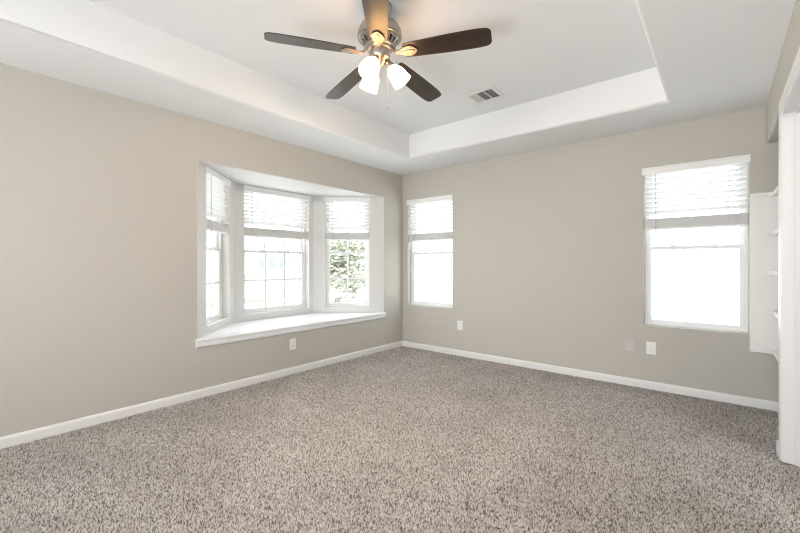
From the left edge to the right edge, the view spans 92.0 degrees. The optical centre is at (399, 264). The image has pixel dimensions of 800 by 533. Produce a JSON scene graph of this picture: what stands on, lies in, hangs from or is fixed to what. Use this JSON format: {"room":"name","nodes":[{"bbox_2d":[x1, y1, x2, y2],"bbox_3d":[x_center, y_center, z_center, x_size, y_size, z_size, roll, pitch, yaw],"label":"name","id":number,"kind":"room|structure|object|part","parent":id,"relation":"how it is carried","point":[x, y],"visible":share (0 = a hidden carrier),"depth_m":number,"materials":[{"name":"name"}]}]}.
{"room":"empty bedroom","nodes":[
{"label":"empty bedroom","id":0,"kind":"room"},
{"bbox_2d":[0,63,401,436],"bbox_3d":[-3.401,-0.258,1.522,0.150,2.844,10.870,0,0,40],"label":"wall","id":1,"kind":"structure","parent":0,"point":[98,189],"depth_m":2.91,"materials":[{"name":"beige paint"}]},
{"bbox_2d":[0,341,402,449],"bbox_3d":[-3.348,1.137,1.459,0.013,0.081,10.600,0,0,40],"label":"baseboard","id":2,"kind":"structure","parent":1,"relation":"attached to","point":[32,435],"depth_m":3.15,"materials":[{"name":"white paint"}]},
{"bbox_2d":[196,312,385,347],"bbox_3d":[-1.247,0.694,4.512,0.724,0.080,2.454,0,0,40],"label":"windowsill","id":3,"kind":"structure","parent":1,"relation":"in","point":[254,329],"depth_m":4.19,"materials":[{"name":"white paint"}]},
{"bbox_2d":[290,338,295,349],"bbox_3d":[-1.144,0.852,4.117,0.008,0.116,0.076,0,0,40],"label":"wall outlet","id":4,"kind":"object","parent":1,"relation":"attached to","point":[292,341],"visible":1,"depth_m":4.12,"materials":[{"name":"white plastic"}]},
{"bbox_2d":[197,160,233,338],"bbox_3d":[-1.880,-0.122,3.838,0.140,1.852,0.951,0,0,-5],"label":"wall","id":5,"kind":"structure","parent":0,"point":[203,329],"depth_m":3.65,"materials":[{"name":"white paint"}]},
{"bbox_2d":[206,210,222,323],"bbox_3d":[-1.914,-0.166,3.848,0.085,1.480,0.595,0,0,-5],"label":"window","id":6,"kind":"structure","parent":5,"relation":"in","point":[217,248],"depth_m":4.09,"materials":[{"name":"white plastic"}]},
{"bbox_3d":[-1.936,-0.508,3.845,0.026,0.747,0.547,0,0,-5],"label":"sash","id":7,"kind":"part","parent":6,"relation":"part of","materials":[{"name":"white plastic"}]},
{"bbox_3d":[-1.903,0.193,3.849,0.032,0.723,0.547,0,0,-5],"label":"sash","id":8,"kind":"part","parent":6,"relation":"part of","materials":[{"name":"glass"}]},
{"bbox_2d":[206,166,230,241],"bbox_3d":[-1.833,-0.555,3.855,0.078,0.698,0.619,0,0,-5],"label":"window blind","id":9,"kind":"object","parent":5,"relation":"attached to","point":[216,182],"visible":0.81,"depth_m":3.84,"materials":[{"name":"white plastic"}]},
{"bbox_3d":[-1.844,-0.331,3.854,0.050,0.020,0.583,0,0,-5],"label":"rail","id":10,"kind":"part","parent":9,"relation":"part of","materials":[{"name":"white plastic"}]},
{"bbox_2d":[234,183,312,322],"bbox_3d":[-1.562,-0.122,4.779,0.140,1.852,1.200,0,0,40],"label":"wall","id":11,"kind":"structure","parent":0,"point":[239,316],"depth_m":4.40,"materials":[{"name":"white paint"}]},
{"bbox_2d":[244,196,305,313],"bbox_3d":[-1.569,-0.166,4.821,0.085,1.480,0.903,0,0,40],"label":"window","id":12,"kind":"structure","parent":11,"relation":"in","point":[302,251],"depth_m":4.90,"materials":[{"name":"white plastic"}]},
{"bbox_3d":[-1.586,-0.508,4.836,0.026,0.747,0.855,0,0,40],"label":"sash","id":13,"kind":"part","parent":12,"relation":"part of","materials":[{"name":"white plastic"}]},
{"bbox_3d":[-1.560,0.193,4.814,0.032,0.723,0.855,0,0,40],"label":"sash","id":14,"kind":"part","parent":12,"relation":"part of","materials":[{"name":"glass"}]},
{"bbox_2d":[243,185,310,245],"bbox_3d":[-1.506,-0.555,4.769,0.078,0.698,0.927,0,0,40],"label":"window blind","id":15,"kind":"object","parent":12,"relation":"attached to","point":[252,232],"visible":0.88,"depth_m":4.73,"materials":[{"name":"white plastic"}]},
{"bbox_3d":[-1.705,-0.592,4.547,0.056,0.538,0.002,0,0,40],"label":"ladder cord","id":16,"kind":"part","parent":15,"relation":"part of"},
{"bbox_3d":[-1.514,-0.331,4.776,0.050,0.020,0.891,0,0,40],"label":"rail","id":17,"kind":"part","parent":15,"relation":"part of","materials":[{"name":"white plastic"}]},
{"bbox_2d":[198,160,383,197],"bbox_3d":[-1.260,-0.967,4.526,0.687,0.123,2.426,0,0,40],"label":"ceiling","id":18,"kind":"structure","parent":0,"point":[236,175],"depth_m":4.33,"materials":[{"name":"white paint"}]},
{"bbox_2d":[313,196,383,312],"bbox_3d":[-0.697,-0.122,5.264,0.950,1.852,0.140,0,0,-5],"label":"wall","id":19,"kind":"structure","parent":0,"point":[376,204],"depth_m":5.22,"materials":[{"name":"white paint"}]},
{"bbox_2d":[326,203,368,306],"bbox_3d":[-0.718,-0.166,5.295,0.585,1.480,0.085,0,0,-5],"label":"window","id":20,"kind":"structure","parent":19,"relation":"in","point":[366,303],"depth_m":5.28,"materials":[{"name":"white plastic"}]},
{"bbox_2d":[324,196,369,248],"bbox_3d":[-0.710,-0.555,5.213,0.609,0.698,0.078,0,0,-5],"label":"window blind","id":21,"kind":"object","parent":20,"relation":"attached to","point":[333,201],"visible":1,"depth_m":5.21,"materials":[{"name":"white plastic"}]},
{"bbox_3d":[-0.711,-0.331,5.224,0.573,0.020,0.050,0,0,-5],"label":"rail","id":22,"kind":"part","parent":21,"relation":"part of","materials":[{"name":"white plastic"}]},
{"bbox_3d":[-0.720,-0.508,5.317,0.537,0.747,0.026,0,0,-5],"label":"sash","id":23,"kind":"part","parent":20,"relation":"part of","materials":[{"name":"white plastic"}]},
{"bbox_3d":[-0.717,0.193,5.284,0.537,0.723,0.032,0,0,-5],"label":"sash","id":24,"kind":"part","parent":20,"relation":"part of","materials":[{"name":"clear glass"}]},
{"bbox_2d":[0,0,795,174],"bbox_3d":[-1.893,-1.451,0.251,3.795,0.350,10.600,0,0,40],"label":"ceiling","id":25,"kind":"structure","parent":0,"point":[566,71],"depth_m":2.81,"materials":[{"name":"white paint"}]},
{"bbox_2d":[264,0,491,108],"bbox_3d":[-0.105,-1.264,2.409,1.290,0.627,1.255,0,0,40],"label":"ceiling fan","id":26,"kind":"object","parent":25,"relation":"hanging from","point":[379,34],"visible":1,"depth_m":2.28,"materials":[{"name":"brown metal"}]},
{"bbox_3d":[-0.516,-1.282,2.242,0.515,0.006,0.136,-1,10,-18],"label":"blade","id":27,"kind":"part","parent":26,"relation":"part of","materials":[{"name":"brown wood"}]},
{"bbox_3d":[-0.366,-1.263,2.703,0.136,0.006,0.515,-13,4,-36],"label":"blade","id":28,"kind":"part","parent":26,"relation":"part of","materials":[{"name":"brown wood"}]},
{"bbox_3d":[-0.190,-1.156,2.472,0.136,0.144,0.120,0,0,40],"label":"lamp shade","id":29,"kind":"part","parent":26,"relation":"part of","materials":[{"name":"white glass"}]},
{"bbox_3d":[-0.171,-1.156,2.258,0.120,0.144,0.137,0,0,40],"label":"lamp shade","id":30,"kind":"part","parent":26,"relation":"part of","materials":[{"name":"white glass"}]},
{"bbox_3d":[-0.163,-1.181,2.281,0.051,0.081,0.072,0,0,40],"label":"bulb","id":31,"kind":"part","parent":26,"relation":"part of","materials":[{"name":"white glass"}]},
{"bbox_3d":[-0.124,-1.293,1.957,0.136,0.006,0.515,12,-1,0],"label":"blade","id":32,"kind":"part","parent":26,"relation":"part of","materials":[{"name":"brown wood"}]},
{"bbox_3d":[-0.067,-1.222,2.370,0.073,0.057,0.052,0,0,-27],"label":"lamp arm","id":33,"kind":"part","parent":26,"relation":"part of","materials":[{"name":"silver metal"}]},
{"bbox_3d":[0.001,-1.156,2.381,0.131,0.144,0.131,0,0,40],"label":"lamp shade","id":34,"kind":"part","parent":26,"relation":"part of","materials":[{"name":"white glass"}]},
{"bbox_3d":[0.118,-1.263,2.703,0.136,0.006,0.515,-16,-13,34],"label":"blade","id":35,"kind":"part","parent":26,"relation":"part of","materials":[{"name":"brown wood"}]},
{"bbox_3d":[0.268,-1.282,2.242,0.515,0.006,0.136,1,-14,18],"label":"blade","id":36,"kind":"part","parent":26,"relation":"part of","materials":[{"name":"brown wood"}]},
{"bbox_2d":[463,86,504,104],"bbox_3d":[0.792,-1.575,3.614,0.300,0.010,0.264,0,0,40],"label":"ceiling vent","id":37,"kind":"object","parent":25,"relation":"in","point":[491,93],"visible":1,"depth_m":3.60,"materials":[{"name":"white metal"}]},
{"bbox_2d":[0,346,799,532],"bbox_3d":[-1.362,1.224,-0.170,5.450,0.121,10.870,0,0,40],"label":"floor","id":38,"kind":"structure","parent":0,"point":[401,439],"depth_m":2.29,"materials":[{"name":"carpet"}]},
{"bbox_2d":[402,106,778,401],"bbox_3d":[2.120,-0.258,3.906,5.300,2.844,0.150,0,0,40],"label":"wall","id":39,"kind":"structure","parent":0,"point":[549,243],"depth_m":4.02,"materials":[{"name":"beige paint"}]},
{"bbox_2d":[411,206,452,307],"bbox_3d":[0.462,-0.166,5.318,0.735,1.480,0.085,0,0,40],"label":"window","id":40,"kind":"structure","parent":39,"relation":"in","point":[414,252],"depth_m":5.50,"materials":[{"name":"white plastic"}]},
{"bbox_3d":[0.476,-0.508,5.335,0.687,0.747,0.026,0,0,40],"label":"sash","id":41,"kind":"part","parent":40,"relation":"part of","materials":[{"name":"glass"}]},
{"bbox_2d":[407,194,452,241],"bbox_3d":[0.410,-0.555,5.255,0.759,0.698,0.078,0,0,40],"label":"window blind","id":42,"kind":"object","parent":40,"relation":"attached to","point":[444,235],"visible":0.89,"depth_m":5.24,"materials":[{"name":"white plastic"}]},
{"bbox_3d":[0.417,-0.331,5.263,0.723,0.020,0.050,0,0,40],"label":"rail","id":43,"kind":"part","parent":42,"relation":"part of","materials":[{"name":"white plastic"}]},
{"bbox_3d":[0.603,-0.592,5.109,0.002,0.538,0.056,0,0,40],"label":"ladder cord","id":44,"kind":"part","parent":42,"relation":"part of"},
{"bbox_3d":[0.455,0.193,5.310,0.687,0.723,0.032,0,0,40],"label":"sash","id":45,"kind":"part","parent":40,"relation":"part of","materials":[{"name":"glass"}]},
{"bbox_2d":[457,321,462,329],"bbox_3d":[0.766,0.780,4.926,0.076,0.116,0.008,0,0,40],"label":"wall outlet","id":46,"kind":"object","parent":39,"relation":"attached to","point":[459,323],"visible":1,"depth_m":4.92,"materials":[{"name":"white plastic"}]},
{"bbox_2d":[402,341,778,411],"bbox_3d":[1.734,1.137,4.120,4.407,0.081,0.013,0,0,40],"label":"baseboard","id":47,"kind":"structure","parent":39,"relation":"attached to","point":[692,392],"depth_m":3.78,"materials":[{"name":"white paint"}]},
{"bbox_2d":[625,339,633,351],"bbox_3d":[2.213,0.784,3.724,0.076,0.116,0.010,0,0,40],"label":"wall plate","id":48,"kind":"object","parent":39,"relation":"attached to","point":[629,344],"visible":1,"depth_m":3.72,"materials":[{"name":"beige plastic"}]},
{"bbox_2d":[646,342,655,354],"bbox_3d":[2.349,0.786,3.612,0.076,0.116,0.008,0,0,40],"label":"wall outlet","id":49,"kind":"object","parent":39,"relation":"attached to","point":[650,346],"visible":1,"depth_m":3.61,"materials":[{"name":"white plastic"}]},
{"bbox_2d":[645,162,747,332],"bbox_3d":[2.655,-0.166,3.497,0.737,1.480,0.085,0,0,40],"label":"window","id":50,"kind":"structure","parent":39,"relation":"in","point":[742,246],"depth_m":3.38,"materials":[{"name":"white plastic"}]},
{"bbox_3d":[2.670,-0.508,3.514,0.689,0.747,0.026,0,0,40],"label":"sash","id":51,"kind":"part","parent":50,"relation":"part of","materials":[{"name":"white plastic"}]},
{"bbox_3d":[2.649,0.193,3.489,0.689,0.723,0.032,0,0,40],"label":"sash","id":52,"kind":"part","parent":50,"relation":"part of","materials":[{"name":"glass"}]},
{"bbox_2d":[642,154,750,241],"bbox_3d":[2.603,-0.555,3.434,0.761,0.698,0.078,0,0,40],"label":"window blind","id":53,"kind":"object","parent":50,"relation":"attached to","point":[736,219],"visible":1,"depth_m":3.40,"materials":[{"name":"white plastic"}]},
{"bbox_3d":[2.423,-0.592,3.598,0.002,0.538,0.056,0,0,40],"label":"ladder cord","id":54,"kind":"part","parent":53,"relation":"part of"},
{"bbox_3d":[2.610,-0.331,3.442,0.725,0.020,0.050,0,0,40],"label":"rail","id":55,"kind":"part","parent":53,"relation":"part of","materials":[{"name":"white plastic"}]},
{"bbox_3d":[2.797,-0.592,3.287,0.002,0.538,0.056,0,0,40],"label":"ladder cord","id":56,"kind":"part","parent":53,"relation":"part of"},
{"bbox_3d":[2.819,-0.610,3.226,0.014,0.492,0.014,0,0,7],"label":"pull cord","id":57,"kind":"part","parent":53,"relation":"part of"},
{"bbox_2d":[750,186,778,361],"bbox_3d":[3.046,0.070,2.818,0.715,1.289,0.339,0,0,40],"label":"corner shelf","id":58,"kind":"object","parent":39,"relation":"attached to","point":[764,207],"visible":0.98,"depth_m":3.11,"materials":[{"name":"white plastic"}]},
{"bbox_2d":[766,0,799,142],"bbox_3d":[-0.387,-0.258,-1.000,0.120,2.844,10.600,0,0,40],"label":"wall","id":59,"kind":"structure","parent":0,"point":[791,45],"depth_m":2.27,"materials":[{"name":"beige paint"}]},
{"bbox_2d":[776,440,778,455],"bbox_3d":[-0.655,1.137,-1.376,0.213,0.081,9.678,0,0,40],"label":"baseboard","id":60,"kind":"structure","parent":59,"relation":"attached to","point":[777,441],"depth_m":2.37,"materials":[{"name":"white paint"}]},
{"bbox_2d":[779,47,799,466],"bbox_3d":[2.010,0.095,1.894,0.134,2.139,1.063,0,0,40],"label":"door frame","id":61,"kind":"structure","parent":59,"relation":"in","point":[789,104],"depth_m":2.25,"materials":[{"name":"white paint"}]},
{"label":"outside","id":62,"kind":"structure","parent":0,"visible":0},
{"bbox_2d":[206,269,738,324],"bbox_3d":[-9.621,1.664,33.051,130.000,0.200,150.000,0,0,40],"label":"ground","id":63,"kind":"structure","parent":62,"point":[702,297],"depth_m":20.61,"materials":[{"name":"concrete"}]},
{"bbox_2d":[206,297,263,306],"bbox_3d":[-7.156,1.539,15.668,3.592,0.050,2.665,0,0,-40],"label":"lawn","id":64,"kind":"structure","parent":63,"relation":"on","point":[247,299],"depth_m":16.10,"materials":[{"name":"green plant"}]},
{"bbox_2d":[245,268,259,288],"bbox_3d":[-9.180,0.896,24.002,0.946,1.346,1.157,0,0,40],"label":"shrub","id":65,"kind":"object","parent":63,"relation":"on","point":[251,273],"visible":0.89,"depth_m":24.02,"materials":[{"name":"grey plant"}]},
{"bbox_2d":[206,205,353,282],"bbox_3d":[-12.534,-2.036,37.797,15.000,7.200,9.000,0,0,-18],"label":"house","id":66,"kind":"structure","parent":63,"relation":"on","point":[255,261],"depth_m":33.98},
{"bbox_3d":[-12.069,-0.086,33.694,0.540,0.940,0.019,0,0,-18],"label":"pane","id":67,"kind":"part","parent":66,"relation":"part of","materials":[{"name":"white glass"}]},
{"bbox_3d":[-11.214,-0.086,33.977,0.540,0.940,0.019,0,0,-18],"label":"pane","id":68,"kind":"part","parent":66,"relation":"part of","materials":[{"name":"white glass"}]},
{"bbox_3d":[-10.455,-0.086,34.229,0.540,0.940,0.019,0,0,-18],"label":"pane","id":69,"kind":"part","parent":66,"relation":"part of","materials":[{"name":"white glass"}]},
{"bbox_2d":[289,273,300,297],"bbox_3d":[-4.656,0.980,18.017,1.007,1.191,0.943,0,0,7],"label":"shrub","id":70,"kind":"object","parent":63,"relation":"on","point":[290,276],"visible":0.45,"depth_m":17.96,"materials":[{"name":"grey plant"}]},
{"bbox_2d":[289,223,364,302],"bbox_3d":[-2.247,0.041,13.503,3.148,3.061,3.434,0,0,-19],"label":"leafy tree","id":71,"kind":"object","parent":63,"relation":"on","point":[338,268],"visible":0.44,"depth_m":12.81,"materials":[{"name":"green plant"}]}
]}

